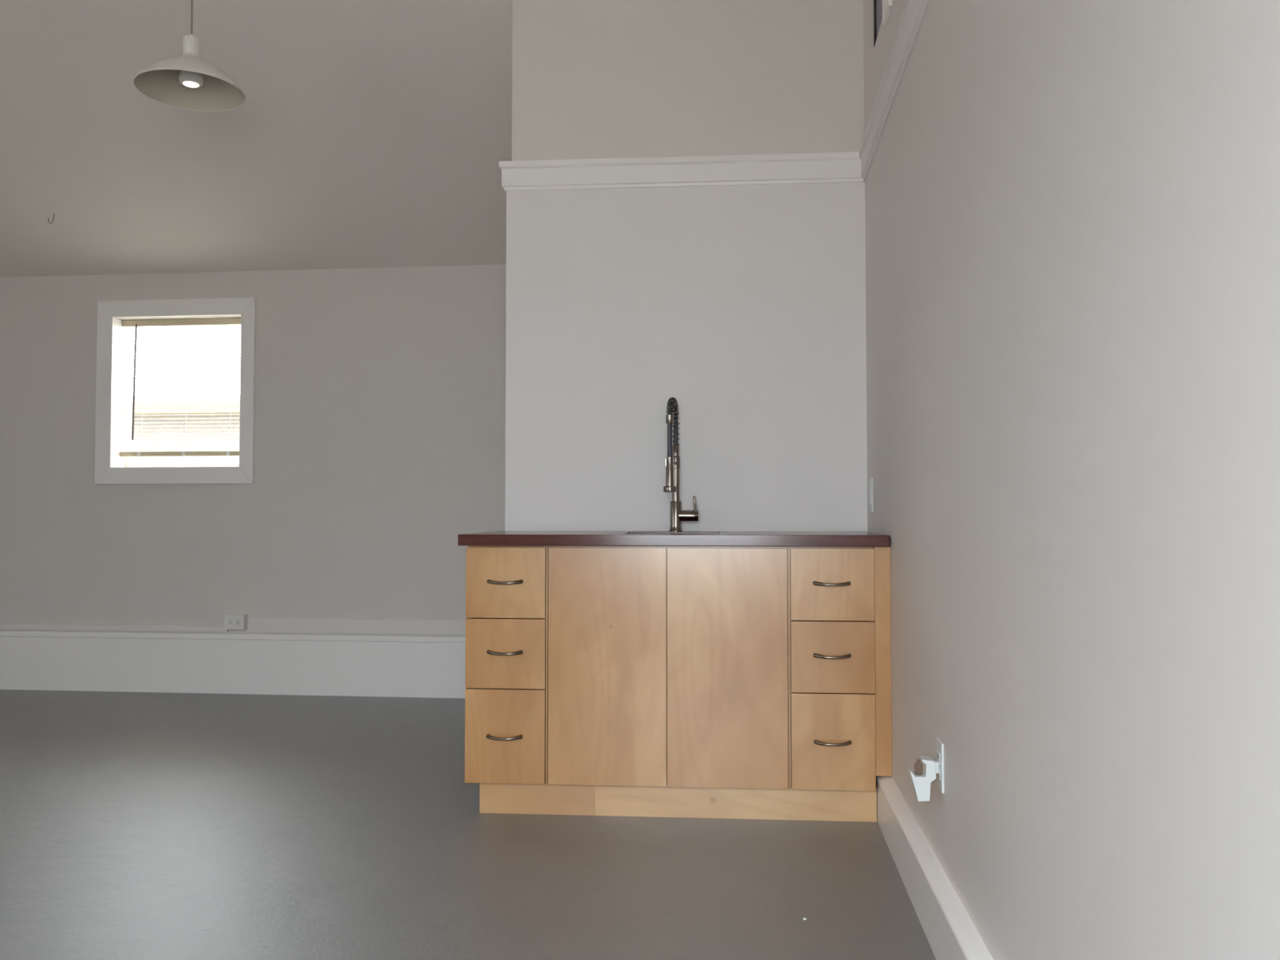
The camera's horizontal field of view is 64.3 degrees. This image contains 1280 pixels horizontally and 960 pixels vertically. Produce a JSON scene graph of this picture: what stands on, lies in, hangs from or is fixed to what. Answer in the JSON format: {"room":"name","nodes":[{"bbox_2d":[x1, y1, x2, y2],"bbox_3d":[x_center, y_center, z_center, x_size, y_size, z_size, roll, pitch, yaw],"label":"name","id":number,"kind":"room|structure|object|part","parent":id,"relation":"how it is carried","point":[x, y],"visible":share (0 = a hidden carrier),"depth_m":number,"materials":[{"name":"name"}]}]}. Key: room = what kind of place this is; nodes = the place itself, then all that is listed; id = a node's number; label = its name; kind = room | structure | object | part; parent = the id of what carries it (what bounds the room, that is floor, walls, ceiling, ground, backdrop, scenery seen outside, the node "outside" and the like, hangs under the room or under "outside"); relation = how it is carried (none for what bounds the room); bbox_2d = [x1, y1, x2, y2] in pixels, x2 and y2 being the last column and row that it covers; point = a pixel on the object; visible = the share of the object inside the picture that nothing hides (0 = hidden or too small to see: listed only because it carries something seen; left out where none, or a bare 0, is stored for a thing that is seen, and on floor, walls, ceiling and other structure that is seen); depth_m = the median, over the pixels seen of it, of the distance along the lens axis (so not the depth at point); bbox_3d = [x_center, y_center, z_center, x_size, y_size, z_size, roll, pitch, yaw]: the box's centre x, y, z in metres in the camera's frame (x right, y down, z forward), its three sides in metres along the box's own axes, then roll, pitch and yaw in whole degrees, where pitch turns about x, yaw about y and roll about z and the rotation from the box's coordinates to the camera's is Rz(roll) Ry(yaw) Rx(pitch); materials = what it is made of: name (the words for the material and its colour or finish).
{"room":"kitchenette","nodes":[
{"label":"kitchenette","id":0,"kind":"room"},
{"bbox_2d":[0,264,506,636],"bbox_3d":[-1.802,0.006,5.623,5.959,2.317,0.150,0,-2,6],"label":"wall","id":1,"kind":"structure","parent":0,"point":[380,393],"depth_m":5.57,"materials":[{"name":"grey paint"}]},
{"bbox_2d":[0,622,228,631],"bbox_3d":[-3.428,0.817,5.682,2.368,0.034,0.016,0,-2,6],"label":"cable raceway","id":2,"kind":"object","parent":1,"relation":"attached to","point":[2,625],"visible":1,"depth_m":5.62,"materials":[{"name":"white plastic"}]},
{"bbox_2d":[94,297,256,484],"bbox_3d":[-2.564,-0.488,5.712,0.919,1.023,0.179,0,-2,6],"label":"window","id":3,"kind":"structure","parent":1,"relation":"in","point":[110,468],"depth_m":5.65,"materials":[{"name":"white"}]},
{"bbox_2d":[120,317,240,456],"bbox_3d":[-2.559,-0.519,5.714,0.745,0.771,0.045,0,-2,6],"label":"blind","id":4,"kind":"object","parent":3,"relation":"attached to","point":[201,322],"visible":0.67,"depth_m":5.72,"materials":[{"name":"beige plastic"}]},
{"bbox_3d":[-2.816,-0.512,5.749,0.001,0.720,0.026,0,-2,6],"label":"ladder cord","id":5,"kind":"part","parent":4,"relation":"part of","materials":[{"name":"white fabric"}]},
{"bbox_3d":[-2.558,-0.146,5.711,0.745,0.026,0.024,0,-2,6],"label":"rail","id":6,"kind":"part","parent":4,"relation":"part of","materials":[{"name":"beige"}]},
{"bbox_3d":[-2.556,-0.886,5.734,0.741,0.035,0.028,0,-2,6],"label":"head rail","id":7,"kind":"part","parent":4,"relation":"part of","materials":[{"name":"beige plastic"}]},
{"bbox_3d":[-2.552,-0.513,5.722,0.001,0.720,0.026,0,-2,6],"label":"ladder cord","id":8,"kind":"part","parent":4,"relation":"part of","materials":[{"name":"white fabric"}]},
{"bbox_3d":[-2.294,-0.514,5.695,0.001,0.720,0.026,0,-2,6],"label":"ladder cord","id":9,"kind":"part","parent":4,"relation":"part of","materials":[{"name":"white fabric"}]},
{"bbox_3d":[-2.551,-0.485,5.771,0.749,0.838,0.030,0,-2,6],"label":"sash","id":10,"kind":"part","parent":3,"relation":"part of","materials":[{"name":"white"}]},
{"bbox_3d":[-2.551,-0.467,5.766,0.705,0.026,0.028,0,-2,6],"label":"meeting rail","id":11,"kind":"part","parent":3,"relation":"part of","materials":[{"name":"white"}]},
{"bbox_2d":[0,630,466,697],"bbox_3d":[-2.522,1.001,5.576,4.230,0.324,0.028,0,-2,6],"label":"baseboard","id":12,"kind":"structure","parent":1,"relation":"attached to","point":[255,664],"depth_m":5.54,"materials":[{"name":"white"}]},
{"bbox_2d":[224,613,247,629],"bbox_3d":[-2.198,0.770,5.540,0.112,0.081,0.048,0,-2,6],"label":"outlet box","id":13,"kind":"object","parent":1,"relation":"attached to","point":[232,621],"visible":1,"depth_m":5.52,"materials":[{"name":"white plastic"}]},
{"bbox_2d":[227,618,232,625],"bbox_3d":[-2.221,0.770,5.520,0.028,0.033,0.003,0,-2,6],"label":"socket","id":14,"kind":"object","parent":13,"relation":"attached to","point":[229,620],"depth_m":5.52,"materials":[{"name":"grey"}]},
{"bbox_2d":[235,618,239,625],"bbox_3d":[-2.179,0.770,5.516,0.028,0.033,0.003,0,-2,6],"label":"socket","id":15,"kind":"object","parent":13,"relation":"attached to","point":[237,620],"depth_m":5.51,"materials":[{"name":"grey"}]},
{"bbox_2d":[246,617,465,635],"bbox_3d":[-1.287,0.786,5.463,1.718,0.082,0.012,0,-2,6],"label":"cable raceway","id":16,"kind":"object","parent":1,"relation":"attached to","point":[254,624],"visible":0.56,"depth_m":5.48,"materials":[{"name":"white plastic"}]},
{"bbox_2d":[0,0,512,277],"bbox_3d":[-2.120,-2.219,2.618,5.959,2.090,6.330,0,-2,6],"label":"ceiling","id":17,"kind":"structure","parent":0,"point":[366,133],"depth_m":4.76,"materials":[{"name":"white paint"}]},
{"bbox_2d":[132,0,246,111],"bbox_3d":[-1.587,-1.799,3.612,0.369,0.854,0.369,0,-2,6],"label":"pendant lamp","id":18,"kind":"object","parent":17,"relation":"hanging from","point":[187,81],"visible":1,"depth_m":3.64,"materials":[{"name":"white metal"}]},
{"bbox_3d":[-1.587,-1.436,3.601,0.369,0.128,0.369,0,-2,6],"label":"lamp shade","id":19,"kind":"part","parent":18,"relation":"part of","materials":[{"name":"white metal"}]},
{"bbox_3d":[-1.587,-1.398,3.600,0.055,0.008,0.055,0,-2,6],"label":"bulb","id":20,"kind":"part","parent":18,"relation":"part of","materials":[{"name":"white glass"}]},
{"bbox_3d":[-1.588,-1.874,3.615,0.007,0.604,0.007,1,-2,-17],"label":"cord","id":21,"kind":"part","parent":18,"relation":"part of","materials":[{"name":"grey plastic"}]},
{"bbox_2d":[0,689,936,959],"bbox_3d":[-2.120,1.127,2.512,5.959,0.120,6.330,0,-2,6],"label":"floor","id":22,"kind":"structure","parent":0,"point":[134,825],"depth_m":2.90,"materials":[{"name":"paint"}]},
{"bbox_2d":[464,545,892,822],"bbox_3d":[0.135,0.661,3.562,1.371,0.878,0.638,0,-2,4],"label":"base cabinet","id":23,"kind":"object","parent":22,"relation":"on","point":[681,682],"visible":0.98,"depth_m":3.28,"materials":[{"name":"brown wood"}]},
{"bbox_3d":[-0.441,0.833,3.296,0.120,0.015,0.031,0,-2,4],"label":"handle","id":24,"kind":"part","parent":23,"relation":"part of","materials":[{"name":"grey metal"}]},
{"bbox_3d":[-0.441,0.560,3.305,0.120,0.015,0.031,0,-2,4],"label":"handle","id":25,"kind":"part","parent":23,"relation":"part of","materials":[{"name":"grey metal"}]},
{"bbox_3d":[-0.441,0.331,3.312,0.120,0.015,0.031,0,-2,4],"label":"handle","id":26,"kind":"part","parent":23,"relation":"part of","materials":[{"name":"grey metal"}]},
{"bbox_3d":[-0.439,0.834,3.320,0.264,0.304,0.018,0,-2,4],"label":"drawer","id":27,"kind":"part","parent":23,"relation":"part of","materials":[{"name":"brown wood"}]},
{"bbox_3d":[-0.439,0.567,3.329,0.264,0.226,0.018,0,-2,4],"label":"drawer","id":28,"kind":"part","parent":23,"relation":"part of","materials":[{"name":"brown wood"}]},
{"bbox_3d":[-0.439,0.336,3.336,0.264,0.230,0.018,0,-2,4],"label":"drawer","id":29,"kind":"part","parent":23,"relation":"part of","materials":[{"name":"brown wood"}]},
{"bbox_3d":[-0.106,0.603,3.302,0.384,0.765,0.018,0,-2,4],"label":"door","id":30,"kind":"part","parent":23,"relation":"part of","materials":[{"name":"brown wood"}]},
{"bbox_2d":[457,530,888,546],"bbox_3d":[0.131,0.204,3.584,1.406,0.037,0.633,0,-2,4],"label":"countertop","id":31,"kind":"structure","parent":23,"relation":"on","point":[500,538],"depth_m":3.29,"materials":[{"name":"brown stone"}]},
{"bbox_2d":[662,397,698,531],"bbox_3d":[0.152,-0.057,3.740,0.112,0.495,0.240,0,-2,8],"label":"kitchen faucet","id":32,"kind":"object","parent":31,"relation":"on","point":[677,515],"visible":1,"depth_m":3.81,"materials":[{"name":"silver metal"}]},
{"bbox_3d":[0.205,0.090,3.825,0.014,0.059,0.010,2,-3,-44],"label":"lever","id":33,"kind":"part","parent":32,"relation":"part of","materials":[{"name":"silver metal"}]},
{"bbox_3d":[0.280,0.602,3.272,0.384,0.765,0.018,0,-2,4],"label":"door","id":34,"kind":"part","parent":23,"relation":"part of","materials":[{"name":"brown wood"}]},
{"bbox_3d":[0.610,0.329,3.231,0.120,0.015,0.031,0,-2,4],"label":"handle","id":35,"kind":"part","parent":23,"relation":"part of","materials":[{"name":"grey metal"}]},
{"bbox_3d":[0.610,0.558,3.224,0.120,0.015,0.031,0,-2,4],"label":"handle","id":36,"kind":"part","parent":23,"relation":"part of","materials":[{"name":"grey metal"}]},
{"bbox_3d":[0.614,0.334,3.255,0.264,0.230,0.018,0,-2,4],"label":"drawer","id":37,"kind":"part","parent":23,"relation":"part of","materials":[{"name":"brown wood"}]},
{"bbox_3d":[0.610,0.831,3.215,0.120,0.015,0.031,0,-2,4],"label":"handle","id":38,"kind":"part","parent":23,"relation":"part of","materials":[{"name":"grey metal"}]},
{"bbox_3d":[0.614,0.564,3.248,0.264,0.226,0.018,0,-2,4],"label":"drawer","id":39,"kind":"part","parent":23,"relation":"part of","materials":[{"name":"brown wood"}]},
{"bbox_3d":[0.614,0.832,3.239,0.264,0.304,0.018,0,-2,4],"label":"drawer","id":40,"kind":"part","parent":23,"relation":"part of","materials":[{"name":"brown wood"}]},
{"bbox_2d":[505,182,867,621],"bbox_3d":[0.233,-0.017,4.620,1.444,2.300,1.466,0,-2,6],"label":"wall partition","id":41,"kind":"structure","parent":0,"point":[744,306],"depth_m":3.92,"materials":[{"name":"white paint"}]},
{"bbox_2d":[511,0,864,160],"bbox_3d":[0.242,-1.542,4.675,1.426,0.752,1.450,0,-2,6],"label":"wall","id":42,"kind":"structure","parent":0,"point":[591,79],"depth_m":3.97,"materials":[{"name":"grey paint"}]},
{"bbox_2d":[498,151,863,192],"bbox_3d":[0.209,-1.169,4.636,1.449,0.110,1.472,0,-2,6],"label":"trim","id":43,"kind":"structure","parent":42,"relation":"attached to","point":[838,166],"depth_m":3.93,"materials":[{"name":"white wood"}]},
{"bbox_2d":[863,0,1279,959],"bbox_3d":[0.769,-1.033,2.281,0.150,4.182,6.030,0,-2,6],"label":"wall","id":44,"kind":"structure","parent":0,"point":[1073,206],"depth_m":1.37,"materials":[{"name":"white paint"}]},
{"bbox_2d":[869,477,873,511],"bbox_3d":[0.840,0.055,3.708,0.008,0.124,0.070,0,-2,6],"label":"light switch","id":45,"kind":"object","parent":44,"relation":"attached to","point":[871,488],"visible":1,"depth_m":3.68,"materials":[{"name":"white plastic"}]},
{"bbox_2d":[873,0,892,47],"bbox_3d":[0.863,-1.770,3.379,0.144,0.615,0.446,0,-2,6],"label":"window","id":46,"kind":"structure","parent":44,"relation":"in","point":[882,8],"depth_m":3.58,"materials":[{"name":"grey paint"}]},
{"bbox_3d":[0.879,-1.776,3.592,0.096,0.490,0.012,0,-2,6],"label":"panel","id":47,"kind":"part","parent":46,"relation":"part of","materials":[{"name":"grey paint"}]},
{"bbox_3d":[0.782,-1.774,3.231,0.014,0.615,0.135,0,-2,6],"label":"casing","id":48,"kind":"part","parent":46,"relation":"part of","materials":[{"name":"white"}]},
{"bbox_2d":[858,0,930,182],"bbox_3d":[0.610,-1.265,1.596,0.025,0.110,4.620,0,-2,6],"label":"trim","id":49,"kind":"structure","parent":44,"relation":"attached to","point":[914,12],"depth_m":3.05,"materials":[{"name":"white paint"}]},
{"bbox_2d":[876,776,993,959],"bbox_3d":[0.571,0.952,1.241,0.044,0.150,4.045,0,-2,6],"label":"baseboard","id":50,"kind":"structure","parent":44,"relation":"attached to","point":[951,934],"depth_m":2.41,"materials":[{"name":"white wood"}]},
{"bbox_2d":[936,737,944,793],"bbox_3d":[0.708,0.673,2.406,0.008,0.116,0.070,0,-2,6],"label":"wall outlet","id":51,"kind":"object","parent":44,"relation":"attached to","point":[940,745],"visible":0.97,"depth_m":2.38,"materials":[{"name":"white plastic"}]},
{"bbox_2d":[906,755,938,801],"bbox_3d":[0.670,0.705,2.409,0.071,0.098,0.046,0,-2,6],"label":"plug","id":52,"kind":"object","parent":51,"relation":"attached to","point":[921,781],"visible":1,"depth_m":2.39,"materials":[{"name":"white plastic"}]},
{"bbox_2d":[937,750,940,764],"bbox_3d":[0.705,0.655,2.407,0.002,0.028,0.033,0,-2,6],"label":"socket","id":53,"kind":"object","parent":51,"relation":"attached to","point":[938,751],"depth_m":2.39,"materials":[{"name":"grey plastic"}]},
{"bbox_2d":[937,767,940,780],"bbox_3d":[0.705,0.691,2.406,0.002,0.028,0.033,0,-2,6],"label":"socket","id":54,"kind":"object","parent":51,"relation":"attached to","point":[938,774],"depth_m":2.39,"materials":[{"name":"grey plastic"}]},
{"label":"outside","id":55,"kind":"structure","parent":0,"visible":0},
{"bbox_3d":[-3.432,1.873,15.383,70.000,0.200,90.000,0,-2,6],"label":"ground","id":56,"kind":"structure","parent":55,"visible":0},
{"bbox_2d":[131,400,239,464],"bbox_3d":[-7.410,0.456,15.839,18.800,2.660,6.800,0,-2,6],"label":"neighbouring house","id":57,"kind":"structure","parent":56,"relation":"on","point":[135,460],"depth_m":12.65,"materials":[{"name":"grey"}]}
]}

